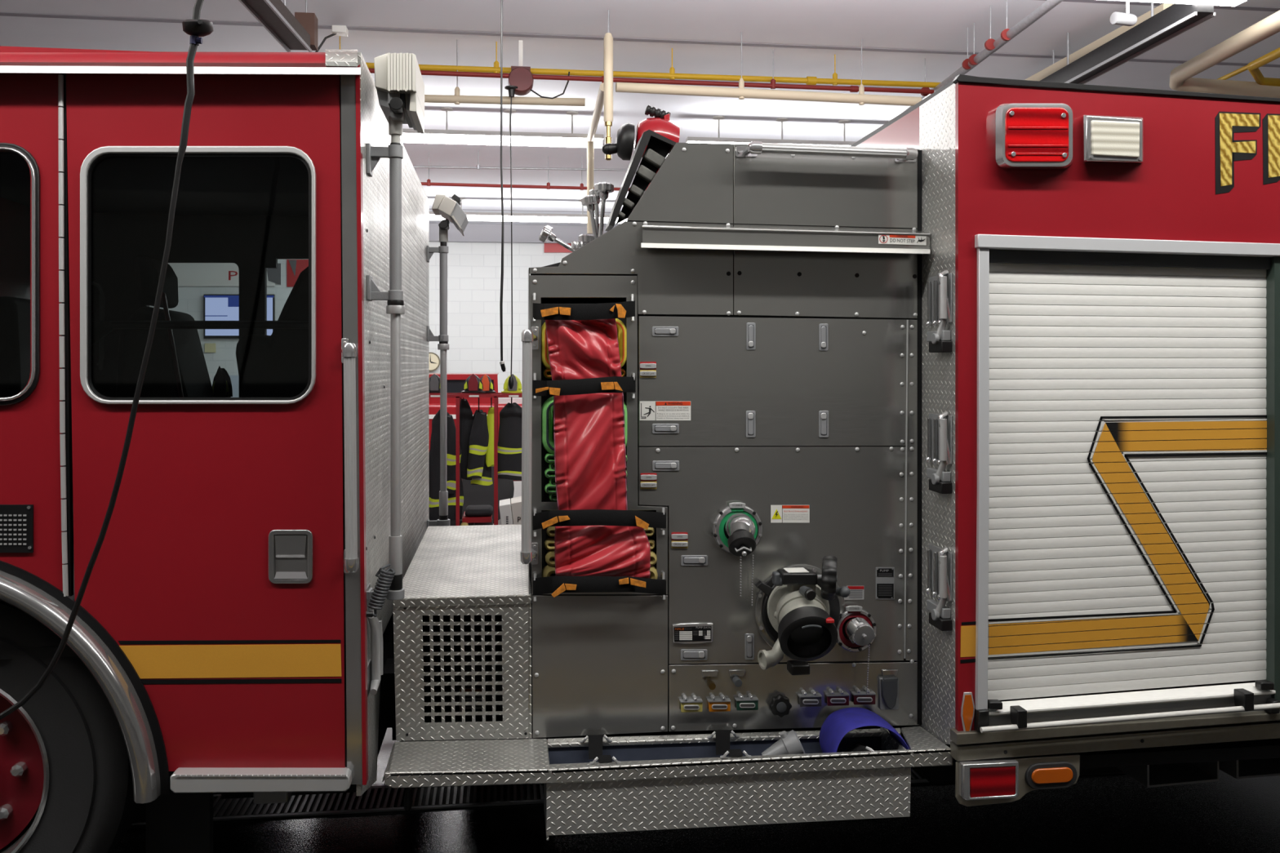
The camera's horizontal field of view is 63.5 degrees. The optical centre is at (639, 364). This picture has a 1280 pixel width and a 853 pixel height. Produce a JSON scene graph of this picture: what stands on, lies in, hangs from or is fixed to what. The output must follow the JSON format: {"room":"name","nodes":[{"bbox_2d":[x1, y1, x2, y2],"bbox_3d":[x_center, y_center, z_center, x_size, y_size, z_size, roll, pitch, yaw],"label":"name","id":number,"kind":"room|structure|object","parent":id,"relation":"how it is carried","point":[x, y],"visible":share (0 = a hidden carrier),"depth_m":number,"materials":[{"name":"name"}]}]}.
{"room":"emergency services station","nodes":[
{"label":"emergency services station","id":0,"kind":"room"},
{"bbox_2d":[149,241,571,398],"bbox_3d":[-2.811,-0.320,17.837,27.000,4.160,0.100,0,0,-7],"label":"wall","id":1,"kind":"structure","parent":0,"point":[473,268],"depth_m":17.78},
{"bbox_2d":[204,343,215,352],"bbox_3d":[-7.147,-0.276,17.199,0.173,0.154,0.028,0,0,-7],"label":"thermostat","id":2,"kind":"object","parent":1,"relation":"attached to","point":[209,348],"visible":1,"depth_m":17.18,"materials":[{"name":"beige plastic"}]},
{"bbox_2d":[168,262,280,286],"bbox_3d":[-7.162,-1.708,17.190,2.303,0.833,0.026,0,0,-7],"label":"banner","id":3,"kind":"object","parent":1,"relation":"attached to","point":[188,274],"visible":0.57,"depth_m":17.19,"materials":[{"name":"white"}]},
{"bbox_2d":[229,375,239,397],"bbox_3d":[-6.751,0.635,17.250,0.244,0.908,0.028,0,0,-7],"label":"poster","id":4,"kind":"object","parent":1,"relation":"attached to","point":[234,379],"visible":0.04,"depth_m":17.24,"materials":[{"name":"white paper"}]},
{"bbox_2d":[203,294,275,338],"bbox_3d":[-6.671,-0.802,17.221,1.130,0.740,0.070,0,0,-7],"label":"television","id":5,"kind":"object","parent":1,"relation":"attached to","point":[215,307],"visible":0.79,"depth_m":17.16,"materials":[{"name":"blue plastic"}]},
{"bbox_2d":[286,259,308,286],"bbox_3d":[-5.715,-1.536,17.378,0.424,0.462,0.024,0,0,-7],"label":"poster","id":6,"kind":"object","parent":1,"relation":"attached to","point":[294,267],"visible":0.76,"depth_m":17.36,"materials":[{"name":"red paper"}]},
{"bbox_2d":[429,351,439,371],"bbox_3d":[-3.574,-0.046,17.641,0.324,0.326,0.052,0,0,-7],"label":"wall clock","id":7,"kind":"object","parent":1,"relation":"attached to","point":[434,360],"visible":0.59,"depth_m":17.63,"materials":[{"name":"brown plastic"}]},
{"bbox_2d":[429,222,615,243],"bbox_3d":[-2.797,-2.250,17.728,27.000,0.300,0.120,0,0,-7],"label":"trim","id":8,"kind":"structure","parent":1,"relation":"attached to","point":[473,233],"depth_m":17.73,"materials":[{"name":"grey paint"}]},
{"bbox_2d":[544,243,572,252],"bbox_3d":[-1.308,-2.059,17.951,0.707,0.237,0.020,0,0,-7],"label":"banner","id":9,"kind":"object","parent":1,"relation":"attached to","point":[548,247],"visible":0.36,"depth_m":17.92,"materials":[{"name":"red"}]},
{"bbox_2d":[0,0,1279,226],"bbox_3d":[-1.073,-2.449,4.399,27.000,0.103,27.000,0,0,-7],"label":"ceiling","id":10,"kind":"structure","parent":0,"point":[897,37],"depth_m":7.79,"materials":[{"name":"paint"}]},
{"bbox_2d":[0,0,213,719],"bbox_3d":[-1.271,-0.779,2.409,0.552,3.241,0.072,0,0,-7],"label":"power cord","id":11,"kind":"object","parent":10,"relation":"hanging from","point":[197,28],"visible":1,"depth_m":2.42,"materials":[{"name":"black plastic"}]},
{"bbox_2d":[238,0,312,52],"bbox_3d":[-2.058,-2.160,5.713,0.144,0.480,1.330,0,0,-3],"label":"door track","id":12,"kind":"object","parent":10,"relation":"hanging from","point":[274,15],"visible":0.89,"depth_m":5.91,"materials":[{"name":"grey metal"}]},
{"bbox_2d":[294,0,317,50],"bbox_3d":[-2.093,-2.195,6.489,0.120,0.410,0.120,0,0,-7],"label":"junction box","id":13,"kind":"object","parent":10,"relation":"hanging from","point":[308,20],"visible":0.59,"depth_m":6.43,"materials":[{"name":"brown metal"}]},
{"bbox_2d":[315,24,348,52],"bbox_3d":[-2.232,-2.135,7.345,0.298,0.531,0.100,0,0,-7],"label":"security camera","id":14,"kind":"object","parent":10,"relation":"attached to","point":[337,30],"visible":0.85,"depth_m":7.33,"materials":[{"name":"white paint"}]},
{"bbox_2d":[429,211,445,220],"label":"fluorescent light","id":15,"kind":"object","parent":10,"relation":"hanging from","point":[432,216],"depth_m":14.80,"materials":[{"name":"white paint"}]},
{"bbox_2d":[400,106,603,147],"bbox_3d":[-2.103,-2.240,9.659,3.528,0.320,0.114,0,0,-7],"label":"fluorescent light","id":16,"kind":"object","parent":10,"relation":"hanging from","point":[409,135],"visible":0.47,"depth_m":9.72,"materials":[{"name":"white paint"}]},
{"bbox_2d":[499,0,505,372],"bbox_3d":[-0.777,-1.179,5.849,0.035,2.442,0.028,0,0,-7],"label":"hanging cord","id":17,"kind":"object","parent":10,"relation":"hanging from","point":[503,366],"visible":1,"depth_m":5.84,"materials":[{"name":"black plastic"}]},
{"bbox_2d":[424,39,585,106],"bbox_3d":[-1.350,-2.161,7.640,1.887,0.478,0.060,0,0,-5],"label":"drain pipe","id":18,"kind":"object","parent":10,"relation":"hanging from","point":[456,98],"visible":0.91,"depth_m":7.64,"materials":[{"name":"metal"}]},
{"bbox_2d":[420,151,629,191],"bbox_3d":[-1.814,-2.209,11.771,3.855,0.382,0.038,0,0,-9],"label":"pipe","id":19,"kind":"object","parent":10,"relation":"hanging from","point":[428,183],"visible":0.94,"depth_m":11.81,"materials":[{"name":"red metal"}]},
{"bbox_2d":[413,164,637,171],"bbox_3d":[-1.800,-2.288,11.512,3.783,0.225,0.039,0,0,-5],"label":"conduit","id":20,"kind":"object","parent":10,"relation":"hanging from","point":[477,166],"visible":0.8,"depth_m":11.53,"materials":[{"name":"red metal"}]},
{"bbox_2d":[464,204,586,222],"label":"fluorescent light","id":21,"kind":"object","parent":10,"relation":"hanging from","point":[526,217],"depth_m":14.98,"materials":[{"name":"white paint"}]},
{"bbox_2d":[504,40,569,389],"bbox_3d":[-0.759,-1.110,7.657,0.482,2.580,0.179,0,0,-7],"label":"reel","id":22,"kind":"object","parent":10,"relation":"hanging from","point":[521,79],"visible":1,"depth_m":7.59,"materials":[{"name":"red"}]},
{"bbox_2d":[604,9,613,160],"bbox_3d":[-0.214,-1.891,7.000,0.064,1.017,0.064,0,0,-7],"label":"pipe","id":23,"kind":"object","parent":10,"relation":"hanging from","point":[608,38],"visible":0.98,"depth_m":6.97,"materials":[{"name":"beige metal"}]},
{"bbox_2d":[339,35,940,87],"bbox_3d":[0.057,-2.279,7.825,4.719,0.243,0.066,0,0,-7],"label":"gas pipe","id":24,"kind":"object","parent":10,"relation":"hanging from","point":[809,80],"visible":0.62,"depth_m":7.84,"materials":[{"name":"yellow metal"}]},
{"bbox_2d":[368,48,933,93],"bbox_3d":[0.016,-2.247,7.729,4.572,0.306,0.051,0,0,-8],"label":"pipe","id":25,"kind":"object","parent":10,"relation":"hanging from","point":[772,85],"visible":0.81,"depth_m":7.77,"materials":[{"name":"red metal"}]},
{"bbox_2d":[615,31,921,106],"bbox_3d":[0.958,-2.158,7.506,2.292,0.484,0.070,0,0,-10],"label":"drain pipe","id":26,"kind":"object","parent":10,"relation":"hanging from","point":[741,92],"visible":0.96,"depth_m":7.46,"materials":[{"name":"beige paint"}]},
{"bbox_2d":[586,82,604,234],"bbox_3d":[-0.365,-1.707,8.625,0.064,0.931,2.436,0,0,-5],"label":"drain pipe","id":27,"kind":"object","parent":26,"relation":"attached to","point":[599,104],"visible":0.86,"depth_m":9.78,"materials":[{"name":"beige paint"}]},
{"bbox_2d":[685,115,857,146],"bbox_3d":[1.702,-2.240,10.152,2.522,0.320,0.114,0,0,-7],"label":"fluorescent light","id":28,"kind":"object","parent":10,"relation":"hanging from","point":[689,140],"visible":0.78,"depth_m":10.04,"materials":[{"name":"white paint"}]},
{"bbox_2d":[903,0,1063,111],"bbox_3d":[2.283,-2.252,7.926,0.148,0.297,4.380,0,0,-3],"label":"pipe","id":29,"kind":"object","parent":10,"relation":"hanging from","point":[991,46],"visible":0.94,"depth_m":6.90,"materials":[{"name":"metal"}]},
{"bbox_2d":[1024,3,1174,80],"bbox_3d":[3.214,-2.295,7.428,0.093,0.210,1.869,0,0,-7],"label":"cable tray","id":30,"kind":"object","parent":10,"relation":"hanging from","point":[1042,74],"visible":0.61,"depth_m":7.32,"materials":[{"name":"beige paint"}]},
{"bbox_2d":[1110,0,1137,26],"bbox_3d":[2.926,-2.227,6.256,0.150,0.346,0.071,0,0,-19],"label":"security camera","id":31,"kind":"object","parent":10,"relation":"attached to","point":[1126,19],"visible":1,"depth_m":6.23,"materials":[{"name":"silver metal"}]},
{"bbox_2d":[1040,0,1215,84],"bbox_3d":[3.143,-2.200,6.959,0.124,0.400,2.082,0,0,-5],"label":"ceiling light","id":32,"kind":"object","parent":10,"relation":"hanging from","point":[1176,19],"visible":0.76,"depth_m":6.58,"materials":[{"name":"grey metal"}]},
{"bbox_2d":[1112,0,1246,6],"bbox_3d":[0.992,-2.240,5.636,5.000,0.320,0.114,0,0,-7],"label":"fluorescent light","id":33,"kind":"object","parent":10,"relation":"hanging from","point":[1216,2],"visible":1,"depth_m":5.92,"materials":[{"name":"white paint"}]},
{"bbox_2d":[1168,9,1279,97],"bbox_3d":[4.090,-2.143,6.884,1.054,0.515,2.446,0,0,40],"label":"vent pipe","id":34,"kind":"object","parent":10,"relation":"hanging from","point":[1181,79],"visible":0.9,"depth_m":6.87,"materials":[{"name":"beige metal"}]},
{"bbox_2d":[1247,47,1279,86],"bbox_3d":[4.527,-2.180,7.121,1.432,0.440,0.489,0,0,-43],"label":"gas pipe","id":35,"kind":"object","parent":10,"relation":"hanging from","point":[1254,67],"visible":1,"depth_m":7.05,"materials":[{"name":"yellow metal"}]},
{"bbox_2d":[1217,63,1249,79],"bbox_3d":[4.162,-2.040,7.287,0.032,0.032,0.479,0,0,-2],"label":"gas pipe","id":36,"kind":"object","parent":35,"relation":"attached to","point":[1243,68],"visible":0.66,"depth_m":7.22,"materials":[{"name":"yellow metal"}]},
{"bbox_2d":[108,480,1279,852],"bbox_3d":[-1.073,1.810,4.399,27.000,0.100,27.000,0,0,-7],"label":"floor","id":37,"kind":"structure","parent":0,"point":[1102,812],"depth_m":3.89,"materials":[{"name":"concrete"}]},
{"bbox_2d":[449,520,455,525],"bbox_3d":[-1.632,1.552,8.839,0.160,0.425,0.305,0,0,-7],"label":"rubber boot","id":38,"kind":"object","parent":37,"relation":"on","point":[452,522],"visible":0.02,"depth_m":8.85,"materials":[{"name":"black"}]},
{"bbox_2d":[459,519,474,525],"bbox_3d":[-1.504,1.552,8.856,0.160,0.425,0.305,0,0,-7],"label":"rubber boot","id":39,"kind":"object","parent":37,"relation":"on","point":[460,520],"visible":0.02,"depth_m":8.88,"materials":[{"name":"black"}]},
{"bbox_2d":[429,373,522,525],"bbox_3d":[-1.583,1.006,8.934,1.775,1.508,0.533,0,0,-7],"label":"rack","id":40,"kind":"object","parent":37,"relation":"on","point":[458,396],"visible":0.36,"depth_m":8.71,"materials":[{"name":"red metal"}]},
{"bbox_2d":[429,373,439,393],"bbox_3d":[-1.746,0.158,8.799,0.185,0.165,0.185,0,0,-7],"label":"helmet","id":41,"kind":"object","parent":40,"relation":"on","point":[434,380],"visible":0.76,"depth_m":8.72,"materials":[{"name":"black plastic"}]},
{"bbox_2d":[429,409,463,519],"bbox_3d":[-1.683,0.823,8.919,0.317,1.107,0.224,0,0,-7],"label":"coat","id":42,"kind":"object","parent":40,"relation":"hanging from","point":[434,451],"visible":0.56,"depth_m":8.90,"materials":[{"name":"black fabric"}]},
{"bbox_2d":[459,397,472,479],"bbox_3d":[-1.504,0.636,8.980,0.132,0.733,0.079,0,0,-31],"label":"coat","id":43,"kind":"object","parent":40,"relation":"hanging from","point":[465,411],"visible":0.66,"depth_m":8.96,"materials":[{"name":"black fabric"}]},
{"bbox_2d":[461,373,485,393],"bbox_3d":[-1.422,0.159,8.831,0.205,0.165,0.205,0,0,-7],"label":"helmet","id":44,"kind":"object","parent":40,"relation":"on","point":[473,384],"visible":1,"depth_m":8.75,"materials":[{"name":"black"}]},
{"bbox_2d":[460,505,493,525],"bbox_3d":[-1.402,1.348,8.904,0.267,0.225,0.420,0,0,-7],"label":"bag","id":45,"kind":"object","parent":40,"relation":"on","point":[471,510],"visible":0.81,"depth_m":8.81,"materials":[{"name":"black fabric"}]},
{"bbox_2d":[462,511,492,523],"bbox_3d":[-1.406,1.320,8.954,0.244,0.040,0.400,0,0,-7],"label":"shelf","id":46,"kind":"object","parent":40,"relation":"attached to","point":[464,519],"depth_m":8.76,"materials":[{"name":"red metal"}]},
{"bbox_2d":[466,397,493,485],"bbox_3d":[-1.389,0.661,8.941,0.188,0.782,0.215,0,0,9],"label":"coat","id":47,"kind":"object","parent":40,"relation":"hanging from","point":[477,470],"visible":0.96,"depth_m":8.86,"materials":[{"name":"black fabric"}]},
{"bbox_2d":[480,373,495,393],"bbox_3d":[-1.354,0.166,9.061,0.180,0.165,0.180,0,0,-7],"label":"helmet","id":48,"kind":"object","parent":40,"relation":"on","point":[488,386],"visible":0.75,"depth_m":8.99,"materials":[{"name":"orange plastic"}]},
{"bbox_2d":[485,397,493,466],"bbox_3d":[-1.284,0.577,8.928,0.076,0.614,0.064,0,0,28],"label":"coat","id":49,"kind":"object","parent":40,"relation":"hanging from","point":[490,452],"visible":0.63,"depth_m":8.91,"materials":[{"name":"yellow fabric"}]},
{"bbox_2d":[497,397,521,480],"bbox_3d":[-1.106,0.639,9.033,0.306,0.738,0.141,0,0,-7],"label":"coat","id":50,"kind":"object","parent":40,"relation":"hanging from","point":[509,440],"visible":0.67,"depth_m":8.98,"materials":[{"name":"black fabric"}]},
{"bbox_2d":[501,373,522,393],"bbox_3d":[-1.094,0.161,8.883,0.196,0.165,0.196,0,0,-7],"label":"helmet","id":51,"kind":"object","parent":40,"relation":"on","point":[517,388],"visible":0.83,"depth_m":8.82,"materials":[{"name":"yellow plastic"}]},
{"bbox_2d":[474,519,493,525],"bbox_3d":[-1.342,1.552,8.877,0.160,0.425,0.305,0,0,-7],"label":"rubber boot","id":52,"kind":"object","parent":37,"relation":"on","point":[491,522],"visible":0.02,"depth_m":8.89,"materials":[{"name":"black"}]},
{"bbox_2d":[131,767,928,825],"bbox_3d":[-0.549,1.755,4.245,18.000,0.008,0.240,0,0,-7],"label":"drain","id":53,"kind":"object","parent":37,"relation":"on","point":[376,798],"visible":0.22,"depth_m":4.15,"materials":[{"name":"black metal"}]},
{"bbox_2d":[0,45,1279,852],"bbox_3d":[-0.311,0.356,4.269,6.584,2.689,2.747,0,0,-7],"label":"fire engine","id":54,"kind":"object","parent":37,"relation":"on","point":[956,424],"visible":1,"depth_m":3.23,"materials":[{"name":"red paint"}]},
{"bbox_2d":[0,504,33,552],"bbox_3d":[-1.732,0.445,2.797,0.170,0.133,0.011,0,0,-7],"label":"vent grille","id":55,"kind":"object","parent":54,"relation":"attached to","point":[16,521],"depth_m":2.80,"materials":[{"name":"black plastic"}]},
{"bbox_2d":[212,365,232,397],"bbox_3d":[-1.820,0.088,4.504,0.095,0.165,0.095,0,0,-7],"label":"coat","id":56,"kind":"object","parent":54,"relation":"on","point":[221,385],"visible":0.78,"depth_m":4.47,"materials":[{"name":"black fabric"}]},
{"bbox_2d":[541,395,626,501],"bbox_3d":[-0.179,0.270,3.324,0.280,0.342,0.111,0,0,-7],"label":"fire hose","id":57,"kind":"object","parent":54,"relation":"attached to","point":[547,441],"visible":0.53,"depth_m":3.27,"materials":[{"name":"green fabric"}]},
{"bbox_2d":[541,318,626,377],"bbox_3d":[-0.182,-0.053,3.329,0.278,0.199,0.121,0,0,-7],"label":"fire hose","id":58,"kind":"object","parent":54,"relation":"attached to","point":[621,328],"visible":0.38,"depth_m":3.29,"materials":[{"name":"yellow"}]},
{"bbox_2d":[542,526,657,579],"bbox_3d":[-0.130,0.614,3.331,0.375,0.196,0.110,0,0,-7],"label":"fire hose","id":59,"kind":"object","parent":54,"relation":"attached to","point":[549,557],"visible":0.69,"depth_m":3.29,"materials":[{"name":"yellow fabric"}]},
{"bbox_2d":[601,104,679,191],"bbox_3d":[0.002,-0.639,3.933,0.293,0.700,0.166,0,0,-7],"label":"monitor","id":60,"kind":"object","parent":54,"relation":"on","point":[660,124],"depth_m":3.88,"materials":[{"name":"red metal"}]},
{"bbox_2d":[674,626,711,641],"bbox_3d":[0.169,0.866,3.320,0.122,0.048,0.002,0,0,-7],"label":"print","id":61,"kind":"object","parent":54,"relation":"attached to","point":[682,633],"depth_m":3.32,"materials":[{"name":"black plastic"}]},
{"bbox_2d":[761,729,804,755],"bbox_3d":[0.449,1.201,3.236,0.137,0.107,0.088,0,0,-7],"label":"fitting","id":62,"kind":"object","parent":54,"relation":"in","point":[789,743],"visible":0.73,"depth_m":3.21,"materials":[{"name":"silver metal"}]},
{"bbox_2d":[819,706,911,772],"bbox_3d":[0.712,1.198,3.279,0.259,0.182,0.170,0,0,-7],"label":"supply hose","id":63,"kind":"object","parent":54,"relation":"attached to","point":[840,722],"visible":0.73,"depth_m":3.25,"materials":[{"name":"blue fabric"}]},
{"bbox_2d":[875,568,893,599],"bbox_3d":[0.807,0.722,3.408,0.060,0.102,0.003,0,0,-7],"label":"print","id":64,"kind":"object","parent":54,"relation":"attached to","point":[884,576],"depth_m":3.41,"materials":[{"name":"black plastic"}]},
{"bbox_2d":[879,677,898,710],"bbox_3d":[0.821,1.083,3.400,0.065,0.111,0.026,0,0,-7],"label":"socket","id":65,"kind":"object","parent":54,"relation":"attached to","point":[888,686],"depth_m":3.39,"materials":[{"name":"grey plastic"}]},
{"bbox_2d":[959,758,1018,800],"bbox_3d":[1.059,1.261,3.142,0.179,0.109,0.030,0,0,-7],"label":"marker light","id":66,"kind":"object","parent":54,"relation":"attached to","point":[994,780],"depth_m":3.13,"materials":[{"name":"red plastic"}]},
{"bbox_2d":[995,103,1073,168],"bbox_3d":[1.210,-0.701,3.155,0.268,0.209,0.052,0,0,-7],"label":"warning light","id":67,"kind":"object","parent":54,"relation":"attached to","point":[1028,135],"depth_m":3.13,"materials":[{"name":"red plastic"}]},
{"bbox_2d":[1024,761,1076,790],"bbox_3d":[1.263,1.263,3.176,0.167,0.081,0.012,0,0,-7],"label":"marker light","id":68,"kind":"object","parent":54,"relation":"attached to","point":[1038,775],"depth_m":3.17,"materials":[{"name":"orange plastic"}]},
{"bbox_2d":[1083,115,1143,163],"bbox_3d":[1.465,-0.697,3.192,0.214,0.152,0.045,0,0,-7],"label":"warning light","id":69,"kind":"object","parent":54,"relation":"attached to","point":[1107,139],"depth_m":3.16,"materials":[{"name":"white plastic"}]},
{"bbox_2d":[987,262,1266,702],"bbox_3d":[1.562,0.365,3.265,0.991,1.369,0.017,0,0,-7],"label":"roller shutter","id":70,"kind":"object","parent":54,"relation":"hanging from","point":[1127,509],"depth_m":3.25,"materials":[{"name":"metal"}]},
{"bbox_2d":[1115,761,1218,787],"bbox_3d":[1.923,1.424,3.778,0.481,0.267,0.500,0,0,-7],"label":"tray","id":71,"kind":"object","parent":54,"relation":"on","point":[1177,774],"depth_m":3.57,"materials":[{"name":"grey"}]},
{"bbox_2d":[1218,758,1279,778],"bbox_3d":[2.285,1.416,3.825,0.554,0.255,0.500,0,0,-7],"label":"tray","id":72,"kind":"object","parent":54,"relation":"on","point":[1253,768],"depth_m":3.60,"materials":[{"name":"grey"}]},
{"bbox_3d":[-0.924,1.481,7.433,0.265,0.559,0.420,0,0,-7],"label":"stand","id":73,"kind":"object","parent":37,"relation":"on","visible":0},
{"bbox_2d":[498,496,521,524],"bbox_3d":[-0.910,1.081,7.398,0.193,0.248,0.312,0,0,-7],"label":"storage box","id":74,"kind":"object","parent":73,"relation":"on","point":[508,514],"visible":0.53,"depth_m":7.26,"materials":[{"name":"white cardboard"}]},
{"bbox_2d":[506,515,520,524],"bbox_3d":[-0.887,1.106,7.248,0.103,0.086,0.002,0,0,-12],"label":"print","id":75,"kind":"object","parent":74,"relation":"attached to","point":[517,519],"depth_m":7.26,"materials":[{"name":"grey"}]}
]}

